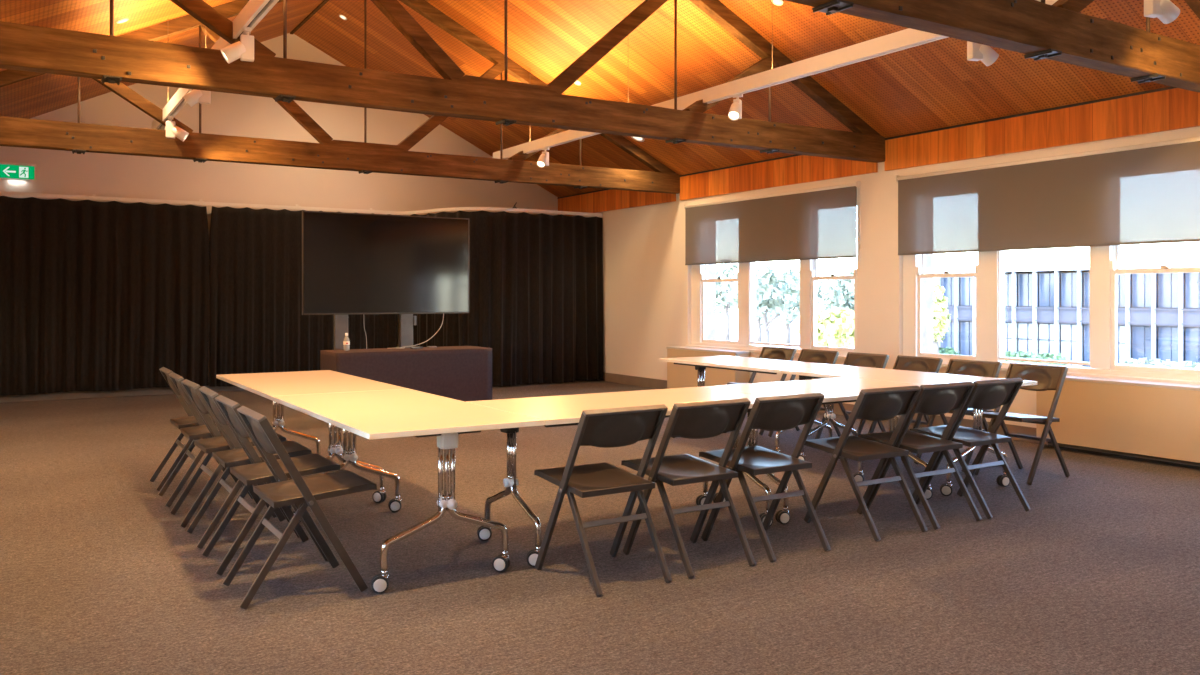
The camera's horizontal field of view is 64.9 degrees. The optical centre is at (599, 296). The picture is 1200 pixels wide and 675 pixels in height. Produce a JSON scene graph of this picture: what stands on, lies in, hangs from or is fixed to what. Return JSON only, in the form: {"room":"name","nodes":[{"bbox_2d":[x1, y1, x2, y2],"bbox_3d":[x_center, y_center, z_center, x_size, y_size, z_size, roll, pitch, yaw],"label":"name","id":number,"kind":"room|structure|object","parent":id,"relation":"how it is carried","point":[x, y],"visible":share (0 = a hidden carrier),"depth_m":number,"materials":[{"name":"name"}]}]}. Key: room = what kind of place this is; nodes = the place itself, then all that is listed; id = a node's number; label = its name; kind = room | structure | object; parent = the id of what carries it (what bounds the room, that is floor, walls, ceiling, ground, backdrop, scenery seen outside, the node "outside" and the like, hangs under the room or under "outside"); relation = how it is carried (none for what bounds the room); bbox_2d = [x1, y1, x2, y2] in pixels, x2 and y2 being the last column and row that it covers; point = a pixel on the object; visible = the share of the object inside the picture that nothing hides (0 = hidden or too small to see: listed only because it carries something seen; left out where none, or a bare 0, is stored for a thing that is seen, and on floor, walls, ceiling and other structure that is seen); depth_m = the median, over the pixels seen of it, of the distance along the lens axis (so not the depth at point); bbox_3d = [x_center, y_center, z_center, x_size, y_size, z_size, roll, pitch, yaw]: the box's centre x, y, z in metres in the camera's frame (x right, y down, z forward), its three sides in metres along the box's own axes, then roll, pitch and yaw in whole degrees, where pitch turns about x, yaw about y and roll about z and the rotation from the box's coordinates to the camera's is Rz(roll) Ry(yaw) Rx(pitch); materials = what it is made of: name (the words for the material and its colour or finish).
{"room":"community hall","nodes":[
{"label":"community hall","id":0,"kind":"room"},
{"bbox_2d":[0,33,557,346],"bbox_3d":[-4.564,-1.208,13.709,9.200,5.268,0.200,0,0,-32],"label":"wall","id":1,"kind":"structure","parent":0,"point":[62,172],"depth_m":13.45,"materials":[{"name":"paint"}]},
{"bbox_2d":[0,162,35,179],"bbox_3d":[-7.323,-1.571,11.840,0.420,0.207,0.058,0,0,-32],"label":"exit sign","id":2,"kind":"object","parent":1,"relation":"attached to","point":[8,170],"visible":1,"depth_m":11.82,"materials":[{"name":"paint"}]},
{"bbox_2d":[0,386,244,402],"bbox_3d":[-4.464,1.258,13.644,8.900,0.135,0.016,0,0,-32],"label":"baseboard","id":3,"kind":"structure","parent":1,"relation":"attached to","point":[146,391],"depth_m":12.31,"materials":[{"name":"brown wood"}]},
{"bbox_2d":[0,191,602,216],"bbox_3d":[-4.200,-1.318,13.350,8.926,0.140,1.208,0,0,-21],"label":"rail","id":4,"kind":"object","parent":1,"relation":"attached to","point":[20,194],"visible":1,"depth_m":13.47,"materials":[{"name":"metal"}]},
{"bbox_2d":[0,196,208,394],"bbox_3d":[-6.754,-0.006,12.075,3.274,2.481,0.090,0,0,-32],"label":"curtain","id":5,"kind":"object","parent":4,"relation":"hanging from","point":[95,296],"visible":0.98,"depth_m":12.23,"materials":[{"name":"fabric"}]},
{"bbox_2d":[209,206,397,386],"bbox_3d":[-4.221,0.004,13.652,2.696,2.501,0.096,0,0,-32],"label":"curtain","id":6,"kind":"object","parent":4,"relation":"hanging from","point":[257,324],"visible":0.52,"depth_m":13.30,"materials":[{"name":"fabric"}]},
{"bbox_2d":[410,210,603,386],"bbox_3d":[-1.452,0.034,14.137,3.138,2.560,0.894,0,0,-7],"label":"curtain","id":7,"kind":"object","parent":4,"relation":"hanging from","point":[536,280],"visible":0.73,"depth_m":14.05,"materials":[{"name":"fabric"}]},
{"bbox_2d":[290,0,328,33],"bbox_3d":[0.169,-3.803,6.201,0.040,0.022,17.550,0,0,-32],"label":"trim","id":8,"kind":"structure","parent":1,"relation":"attached to","point":[324,2],"depth_m":12.78,"materials":[{"name":"brown wood"}]},
{"bbox_2d":[0,380,1199,674],"bbox_3d":[0.084,1.386,6.148,9.100,0.120,17.950,0,0,-32],"label":"floor","id":9,"kind":"structure","parent":0,"point":[1101,574],"depth_m":4.53,"materials":[{"name":"carpet"}]},
{"bbox_2d":[150,367,234,490],"bbox_3d":[-2.862,0.919,6.723,0.592,0.820,0.466,0,0,-32],"label":"folding chair","id":10,"kind":"object","parent":9,"relation":"on","point":[189,421],"visible":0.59,"depth_m":6.69,"materials":[{"name":"plastic"}]},
{"bbox_2d":[158,372,252,506],"bbox_3d":[-2.579,0.919,6.245,0.592,0.820,0.466,0,0,-31],"label":"folding chair","id":11,"kind":"object","parent":9,"relation":"on","point":[201,431],"visible":0.56,"depth_m":6.13,"materials":[{"name":"plastic"}]},
{"bbox_2d":[170,379,285,527],"bbox_3d":[-2.257,0.919,5.721,0.592,0.820,0.466,0,0,-33],"label":"folding chair","id":12,"kind":"object","parent":9,"relation":"on","point":[217,443],"visible":0.66,"depth_m":5.62,"materials":[{"name":"plastic"}]},
{"bbox_2d":[187,386,311,548],"bbox_3d":[-1.961,0.919,5.263,0.592,0.820,0.466,0,0,-31],"label":"folding chair","id":13,"kind":"object","parent":9,"relation":"on","point":[238,456],"visible":0.7,"depth_m":5.21,"materials":[{"name":"plastic"}]},
{"bbox_2d":[202,395,340,574],"bbox_3d":[-1.674,0.919,4.795,0.592,0.820,0.466,0,0,-32],"label":"folding chair","id":14,"kind":"object","parent":9,"relation":"on","point":[259,472],"visible":0.8,"depth_m":4.76,"materials":[{"name":"plastic"}]},
{"bbox_2d":[223,406,376,608],"bbox_3d":[-1.374,0.919,4.310,0.592,0.820,0.466,0,0,-32],"label":"folding chair","id":15,"kind":"object","parent":9,"relation":"on","point":[300,492],"visible":1,"depth_m":4.21,"materials":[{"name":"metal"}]},
{"bbox_2d":[216,370,407,507],"bbox_3d":[-2.038,0.956,6.517,0.848,0.740,1.781,0,0,-32],"label":"folding table","id":16,"kind":"object","parent":9,"relation":"on","point":[267,385],"visible":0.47,"depth_m":6.26,"materials":[{"name":"laminate"}]},
{"bbox_2d":[302,211,469,349],"bbox_3d":[-2.460,0.201,10.822,1.954,2.251,0.584,0,0,-32],"label":"display screen","id":17,"kind":"object","parent":9,"relation":"on","point":[405,266],"visible":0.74,"depth_m":10.65,"materials":[{"name":"glass"}]},
{"bbox_2d":[320,346,491,401],"bbox_3d":[-2.107,0.952,10.350,1.750,0.744,0.600,0,0,-32],"label":"cabinet","id":18,"kind":"object","parent":9,"relation":"on","point":[462,373],"visible":0.65,"depth_m":10.19,"materials":[{"name":"wood"}]},
{"bbox_2d":[343,333,349,350],"bbox_3d":[-2.712,0.486,10.090,0.068,0.188,0.070,0,0,-32],"label":"water bottle","id":19,"kind":"object","parent":18,"relation":"on","point":[346,343],"visible":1,"depth_m":10.07,"materials":[{"name":"plastic"}]},
{"bbox_2d":[272,389,544,593],"bbox_3d":[-1.093,0.956,4.997,0.848,0.740,1.781,0,0,-32],"label":"folding table","id":20,"kind":"object","parent":9,"relation":"on","point":[380,414],"visible":0.83,"depth_m":4.54,"materials":[{"name":"laminate"}]},
{"bbox_2d":[534,404,671,596],"bbox_3d":[0.006,0.919,4.503,0.466,0.820,0.592,0,0,-32],"label":"folding chair","id":21,"kind":"object","parent":9,"relation":"on","point":[622,426],"visible":1,"depth_m":4.40,"materials":[{"name":"plastic"}]},
{"bbox_2d":[466,387,772,566],"bbox_3d":[0.180,0.956,5.283,1.624,0.740,0.932,0,0,-32],"label":"folding table","id":22,"kind":"object","parent":9,"relation":"on","point":[562,410],"visible":0.59,"depth_m":5.15,"materials":[{"name":"laminate"}]},
{"bbox_2d":[621,398,754,577],"bbox_3d":[0.439,0.919,4.773,0.466,0.820,0.592,0,0,-32],"label":"folding chair","id":23,"kind":"object","parent":9,"relation":"on","point":[702,419],"visible":0.98,"depth_m":4.67,"materials":[{"name":"plastic"}]},
{"bbox_2d":[666,346,749,387],"bbox_3d":[1.397,1.008,12.389,0.235,0.635,1.464,0,0,-32],"label":"radiator cover","id":24,"kind":"object","parent":9,"relation":"on","point":[678,376],"visible":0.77,"depth_m":12.38,"materials":[{"name":"paint"}]},
{"bbox_2d":[658,356,847,452],"bbox_3d":[1.344,0.956,8.410,0.832,0.740,1.661,0,0,-32],"label":"folding table","id":25,"kind":"object","parent":9,"relation":"on","point":[748,364],"visible":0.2,"depth_m":8.22,"materials":[{"name":"laminate"}]},
{"bbox_2d":[727,346,799,434],"bbox_3d":[1.615,0.919,9.309,0.592,0.820,0.466,0,0,-32],"label":"folding chair","id":26,"kind":"object","parent":9,"relation":"on","point":[777,353],"visible":0.38,"depth_m":9.38,"materials":[{"name":"plastic"}]},
{"bbox_2d":[699,393,829,561],"bbox_3d":[0.872,0.919,5.042,0.466,0.820,0.592,0,0,-32],"label":"folding chair","id":27,"kind":"object","parent":9,"relation":"on","point":[783,412],"visible":0.95,"depth_m":4.94,"materials":[{"name":"plastic"}]},
{"bbox_2d":[768,349,840,436],"bbox_3d":[1.911,0.919,8.834,0.593,0.820,0.466,0,0,-33],"label":"folding chair","id":28,"kind":"object","parent":9,"relation":"on","point":[806,355],"visible":0.29,"depth_m":8.91,"materials":[{"name":"plastic"}]},
{"bbox_2d":[701,377,932,524],"bbox_3d":[1.466,0.956,6.084,1.391,0.740,0.932,0,0,-32],"label":"folding table","id":29,"kind":"object","parent":9,"relation":"on","point":[844,389],"visible":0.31,"depth_m":6.06,"materials":[{"name":"laminate"}]},
{"bbox_2d":[815,352,888,438],"bbox_3d":[2.223,0.919,8.333,0.592,0.820,0.466,0,0,-32],"label":"folding chair","id":30,"kind":"object","parent":9,"relation":"on","point":[871,360],"visible":0.28,"depth_m":8.42,"materials":[{"name":"plastic"}]},
{"bbox_2d":[804,385,927,540],"bbox_3d":[1.518,0.919,5.444,0.466,0.820,0.592,0,0,-31],"label":"folding chair","id":31,"kind":"object","parent":9,"relation":"on","point":[877,404],"visible":0.99,"depth_m":5.34,"materials":[{"name":"plastic"}]},
{"bbox_2d":[868,355,942,460],"bbox_3d":[2.518,0.919,7.858,0.592,0.820,0.466,0,0,-31],"label":"folding chair","id":32,"kind":"object","parent":9,"relation":"on","point":[910,363],"visible":0.24,"depth_m":7.92,"materials":[{"name":"plastic"}]},
{"bbox_2d":[781,366,1036,495],"bbox_3d":[2.226,0.956,6.993,0.832,0.740,1.661,0,0,-32],"label":"folding table","id":33,"kind":"object","parent":9,"relation":"on","point":[917,377],"visible":0.48,"depth_m":6.98,"materials":[{"name":"laminate"}]},
{"bbox_2d":[858,381,981,529],"bbox_3d":[1.925,0.919,5.697,0.466,0.820,0.592,0,0,-32],"label":"folding chair","id":34,"kind":"object","parent":9,"relation":"on","point":[933,399],"visible":0.91,"depth_m":5.60,"materials":[{"name":"plastic"}]},
{"bbox_2d":[914,359,1001,472],"bbox_3d":[2.809,0.919,7.390,0.592,0.820,0.466,0,0,-33],"label":"folding chair","id":35,"kind":"object","parent":9,"relation":"on","point":[955,366],"visible":0.43,"depth_m":7.46,"materials":[{"name":"plastic"}]},
{"bbox_2d":[910,378,1030,518],"bbox_3d":[2.328,0.919,5.948,0.466,0.820,0.592,0,0,-32],"label":"folding chair","id":36,"kind":"object","parent":9,"relation":"on","point":[986,394],"visible":0.92,"depth_m":5.85,"materials":[{"name":"plastic"}]},
{"bbox_2d":[971,363,1069,484],"bbox_3d":[3.094,0.919,6.932,0.592,0.820,0.466,0,0,-32],"label":"folding chair","id":37,"kind":"object","parent":9,"relation":"on","point":[1048,377],"visible":0.8,"depth_m":6.90,"materials":[{"name":"plastic"}]},
{"bbox_2d":[1036,375,1199,468],"bbox_3d":[5.217,1.008,6.251,0.235,0.635,4.924,0,0,-32],"label":"radiator cover","id":38,"kind":"object","parent":9,"relation":"on","point":[1147,421],"visible":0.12,"depth_m":7.60,"materials":[{"name":"paint"}]},
{"bbox_2d":[0,0,1199,196],"bbox_3d":[0.254,-2.714,6.253,9.600,2.536,17.950,0,0,-32],"label":"ceiling","id":39,"kind":"structure","parent":0,"point":[932,85],"depth_m":9.92,"materials":[{"name":"brown wood"}]},
{"bbox_2d":[117,18,128,22],"bbox_3d":[-4.470,-2.581,8.832,0.103,0.057,0.110,0,0,-32],"label":"recessed light","id":40,"kind":"object","parent":39,"relation":"in","point":[124,19],"visible":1,"depth_m":8.82,"materials":[{"name":"white plastic"}]},
{"bbox_2d":[152,0,278,129],"bbox_3d":[-2.147,-2.299,5.966,0.070,1.020,10.400,0,0,-32],"label":"track","id":41,"kind":"object","parent":39,"relation":"hanging from","point":[254,11],"visible":0.54,"depth_m":6.44,"materials":[{"name":"white metal"}]},
{"bbox_2d":[166,116,188,140],"bbox_3d":[-4.213,-1.667,9.401,0.210,0.244,0.104,0,0,-20],"label":"track spotlight","id":42,"kind":"object","parent":41,"relation":"attached to","point":[172,131],"visible":1,"depth_m":9.36,"materials":[{"name":"white plastic"}]},
{"bbox_2d":[183,89,210,106],"bbox_3d":[-3.292,-1.666,7.694,0.211,0.246,0.104,0,0,-12],"label":"track spotlight","id":43,"kind":"object","parent":41,"relation":"attached to","point":[194,96],"visible":0.72,"depth_m":7.67,"materials":[{"name":"white plastic"}]},
{"bbox_2d":[220,27,253,62],"bbox_3d":[-2.416,-1.667,6.281,0.210,0.244,0.104,0,0,-24],"label":"track spotlight","id":44,"kind":"object","parent":41,"relation":"attached to","point":[243,49],"visible":1,"depth_m":6.27,"materials":[{"name":"white plastic"}]},
{"bbox_2d":[0,0,679,193],"bbox_3d":[-2.682,-2.602,10.781,8.876,2.403,0.170,0,0,-32],"label":"roof truss","id":45,"kind":"object","parent":39,"relation":"attached to","point":[364,157],"visible":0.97,"depth_m":10.48,"materials":[{"name":"wood"}]},
{"bbox_2d":[0,0,884,162],"bbox_3d":[-0.769,-2.602,7.708,8.876,2.403,0.170,0,0,-32],"label":"roof truss","id":46,"kind":"object","parent":39,"relation":"attached to","point":[110,58],"visible":1,"depth_m":7.37,"materials":[{"name":"wood"}]},
{"bbox_2d":[631,136,644,141],"bbox_3d":[0.492,-2.091,12.415,0.184,0.096,0.200,0,0,-32],"label":"recessed light","id":47,"kind":"object","parent":39,"relation":"in","point":[639,139],"visible":0.59,"depth_m":12.45,"materials":[{"name":"white plastic"}]},
{"bbox_2d":[493,0,1057,158],"bbox_3d":[1.351,-2.313,8.144,0.070,1.049,10.400,0,0,-32],"label":"track","id":48,"kind":"object","parent":39,"relation":"hanging from","point":[906,38],"visible":0.53,"depth_m":7.79,"materials":[{"name":"white metal"}]},
{"bbox_2d":[537,148,549,167],"bbox_3d":[-0.682,-1.665,11.313,0.104,0.248,0.209,0,0,23],"label":"track spotlight","id":49,"kind":"object","parent":48,"relation":"attached to","point":[543,160],"visible":1,"depth_m":11.29,"materials":[{"name":"white plastic"}]},
{"bbox_2d":[728,94,742,120],"bbox_3d":[1.194,-1.665,8.299,0.104,0.248,0.210,0,0,23],"label":"track spotlight","id":50,"kind":"object","parent":48,"relation":"attached to","point":[735,112],"visible":1,"depth_m":8.27,"materials":[{"name":"white plastic"}]},
{"bbox_2d":[967,41,998,65],"bbox_3d":[2.563,-1.667,6.311,0.211,0.245,0.104,0,0,-17],"label":"track spotlight","id":51,"kind":"object","parent":48,"relation":"attached to","point":[986,54],"visible":0.68,"depth_m":6.27,"materials":[{"name":"white plastic"}]},
{"bbox_2d":[1144,0,1179,23],"bbox_3d":[3.173,-1.668,5.331,0.209,0.241,0.104,0,0,-22],"label":"track spotlight","id":52,"kind":"object","parent":48,"relation":"attached to","point":[1165,11],"visible":1,"depth_m":5.29,"materials":[{"name":"white plastic"}]},
{"bbox_2d":[771,0,782,5],"bbox_3d":[1.592,-2.649,8.471,0.103,0.057,0.110,0,0,-32],"label":"recessed light","id":53,"kind":"object","parent":39,"relation":"in","point":[775,2],"visible":1,"depth_m":8.48,"materials":[{"name":"white plastic"}]},
{"bbox_2d":[785,0,1199,92],"bbox_3d":[1.144,-2.602,4.634,8.876,2.403,0.170,0,0,-32],"label":"roof truss","id":54,"kind":"object","parent":39,"relation":"attached to","point":[1038,30],"visible":1,"depth_m":5.49,"materials":[{"name":"wood"}]},
{"bbox_2d":[577,126,1199,427],"bbox_3d":[4.002,-0.189,8.587,0.130,3.030,17.550,0,0,-32],"label":"wall","id":55,"kind":"structure","parent":0,"point":[647,278],"depth_m":13.06,"materials":[{"name":"paint"}]},
{"bbox_2d":[558,189,675,215],"bbox_3d":[0.174,-1.502,14.585,0.030,0.347,3.320,0,0,-32],"label":"trim","id":56,"kind":"structure","parent":55,"relation":"attached to","point":[606,200],"depth_m":14.60,"materials":[{"name":"brown wood"}]},
{"bbox_2d":[685,345,845,358],"bbox_3d":[2.037,0.684,11.668,0.110,0.034,3.100,0,0,-32],"label":"trim","id":57,"kind":"structure","parent":55,"relation":"attached to","point":[697,346],"depth_m":12.05,"materials":[{"name":"paint"}]},
{"bbox_2d":[684,181,860,264],"bbox_3d":[2.010,-0.843,11.599,0.069,0.833,3.186,0,0,-32],"label":"roller blind","id":58,"kind":"object","parent":55,"relation":"attached to","point":[814,223],"visible":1,"depth_m":11.39,"materials":[{"name":"fabric"}]},
{"bbox_2d":[691,259,856,355],"bbox_3d":[2.102,-0.272,11.709,0.117,1.885,3.060,0,0,-32],"label":"window","id":59,"kind":"structure","parent":55,"relation":"in","point":[746,277],"depth_m":11.97,"materials":[{"name":"paint"}]},
{"bbox_2d":[680,154,877,199],"bbox_3d":[2.040,-1.502,11.588,0.030,0.347,3.500,0,0,-32],"label":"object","id":60,"kind":"structure","parent":55,"relation":"attached to","point":[802,168],"depth_m":11.50,"materials":[{"name":"brown wood"}]},
{"bbox_2d":[601,372,1047,443],"bbox_3d":[3.940,1.258,8.548,0.016,0.135,17.550,0,0,-32],"label":"baseboard","id":61,"kind":"structure","parent":55,"relation":"attached to","point":[610,377],"depth_m":10.43,"materials":[{"name":"brown wood"}]},
{"bbox_2d":[557,86,1175,198],"bbox_3d":[3.926,-1.663,8.540,0.024,0.022,17.550,0,0,-32],"label":"trim","id":62,"kind":"structure","parent":55,"relation":"attached to","point":[1170,87],"depth_m":8.98,"materials":[{"name":"wood"}]},
{"bbox_2d":[885,86,1199,170],"bbox_3d":[3.953,-1.502,8.515,0.030,0.347,3.500,0,0,-32],"label":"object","id":63,"kind":"structure","parent":55,"relation":"attached to","point":[1177,108],"depth_m":8.37,"materials":[{"name":"brown wood"}]},
{"bbox_2d":[896,136,1199,254],"bbox_3d":[3.934,-0.843,8.515,0.060,0.833,3.136,0,0,-32],"label":"roller blind","id":64,"kind":"object","parent":55,"relation":"attached to","point":[1148,193],"visible":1,"depth_m":8.29,"materials":[{"name":"fabric"}]},
{"bbox_2d":[903,245,1199,380],"bbox_3d":[4.051,-0.272,8.576,0.117,1.885,3.160,0,0,-32],"label":"window","id":65,"kind":"structure","parent":55,"relation":"in","point":[989,273],"depth_m":8.93,"materials":[{"name":"paint"}]},
{"bbox_2d":[941,363,1199,384],"bbox_3d":[3.986,0.684,8.536,0.110,0.034,3.200,0,0,-32],"label":"trim","id":66,"kind":"structure","parent":55,"relation":"attached to","point":[1004,369],"depth_m":7.83,"materials":[{"name":"paint"}]},
{"bbox_2d":[706,254,1089,367],"bbox_3d":[4.191,-0.189,8.704,0.225,3.030,17.550,0,0,-32],"label":"window frame","id":67,"kind":"structure","parent":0,"point":[927,282],"depth_m":9.97,"materials":[{"name":"paint"}]},
{"label":"outside","id":68,"kind":"structure","parent":0,"visible":0},
{"bbox_2d":[716,312,853,347],"bbox_3d":[45.049,3.876,86.935,151.630,0.300,220.000,0,0,-32],"label":"ground","id":69,"kind":"structure","parent":68,"point":[777,334],"depth_m":102.75,"materials":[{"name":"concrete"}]},
{"bbox_2d":[716,263,738,340],"bbox_3d":[10.749,0.276,77.831,5.145,6.926,4.908,0,0,-32],"label":"broadleaf tree","id":70,"kind":"object","parent":69,"relation":"on","point":[725,304],"visible":0.35,"depth_m":77.60,"materials":[{"name":"green plant"}]},
{"bbox_2d":[720,264,799,345],"bbox_3d":[10.112,0.902,57.243,5.361,5.681,5.494,0,0,-32],"label":"broadleaf tree","id":71,"kind":"object","parent":69,"relation":"on","point":[768,285],"visible":0.71,"depth_m":56.40,"materials":[{"name":"green plant"}]},
{"bbox_2d":[756,312,781,344],"bbox_3d":[12.337,1.339,72.889,4.757,4.811,3.772,0,0,-32],"label":"broadleaf tree","id":72,"kind":"object","parent":69,"relation":"on","point":[759,330],"visible":0.07,"depth_m":72.93,"materials":[{"name":"green plant"}]},
{"bbox_2d":[758,269,824,346],"bbox_3d":[13.673,0.900,67.235,4.879,5.684,4.285,0,0,-32],"label":"broadleaf tree","id":73,"kind":"object","parent":69,"relation":"on","point":[791,314],"visible":0.23,"depth_m":66.84,"materials":[{"name":"green plant"}]},
{"bbox_2d":[794,306,853,347],"bbox_3d":[10.788,2.097,43.200,3.037,3.316,3.830,0,0,-32],"label":"broadleaf tree","id":74,"kind":"object","parent":69,"relation":"on","point":[835,328],"visible":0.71,"depth_m":42.19,"materials":[{"name":"green plant"}]},
{"bbox_2d":[821,268,853,311],"bbox_3d":[15.882,0.961,59.727,4.161,5.562,3.648,0,0,-32],"label":"broadleaf tree","id":75,"kind":"object","parent":69,"relation":"on","point":[839,295],"visible":0.41,"depth_m":58.82,"materials":[{"name":"green plant"}]},
{"bbox_2d":[933,282,950,353],"bbox_3d":[17.020,1.498,48.375,1.771,4.496,2.060,0,0,-32],"label":"broadleaf tree","id":76,"kind":"object","parent":69,"relation":"on","point":[941,315],"visible":0.34,"depth_m":47.90,"materials":[{"name":"green plant"}]},
{"bbox_2d":[939,347,960,354],"bbox_3d":[17.951,3.226,50.642,1.217,1.096,2.774,0,0,-32],"label":"hedge","id":77,"kind":"object","parent":69,"relation":"on","point":[946,350],"visible":0.15,"depth_m":49.67,"materials":[{"name":"green plant"}]},
{"bbox_2d":[975,351,1067,364],"bbox_3d":[20.599,3.224,46.383,1.203,1.108,4.757,0,0,-32],"label":"hedge","id":78,"kind":"object","parent":69,"relation":"on","point":[1020,354],"visible":0.24,"depth_m":45.44,"materials":[{"name":"green plant"}]},
{"bbox_2d":[933,264,1199,366],"bbox_3d":[30.936,1.151,48.703,14.400,5.150,22.200,0,0,-32],"label":"office building","id":79,"kind":"structure","parent":69,"relation":"on","point":[1047,310],"depth_m":47.21,"materials":[{"name":"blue glass"}]},
{"bbox_2d":[1117,357,1199,369],"bbox_3d":[24.821,3.231,39.602,1.197,1.093,6.178,0,0,-32],"label":"hedge","id":80,"kind":"object","parent":69,"relation":"on","point":[1132,362],"visible":0.35,"depth_m":40.58,"materials":[{"name":"green plant"}]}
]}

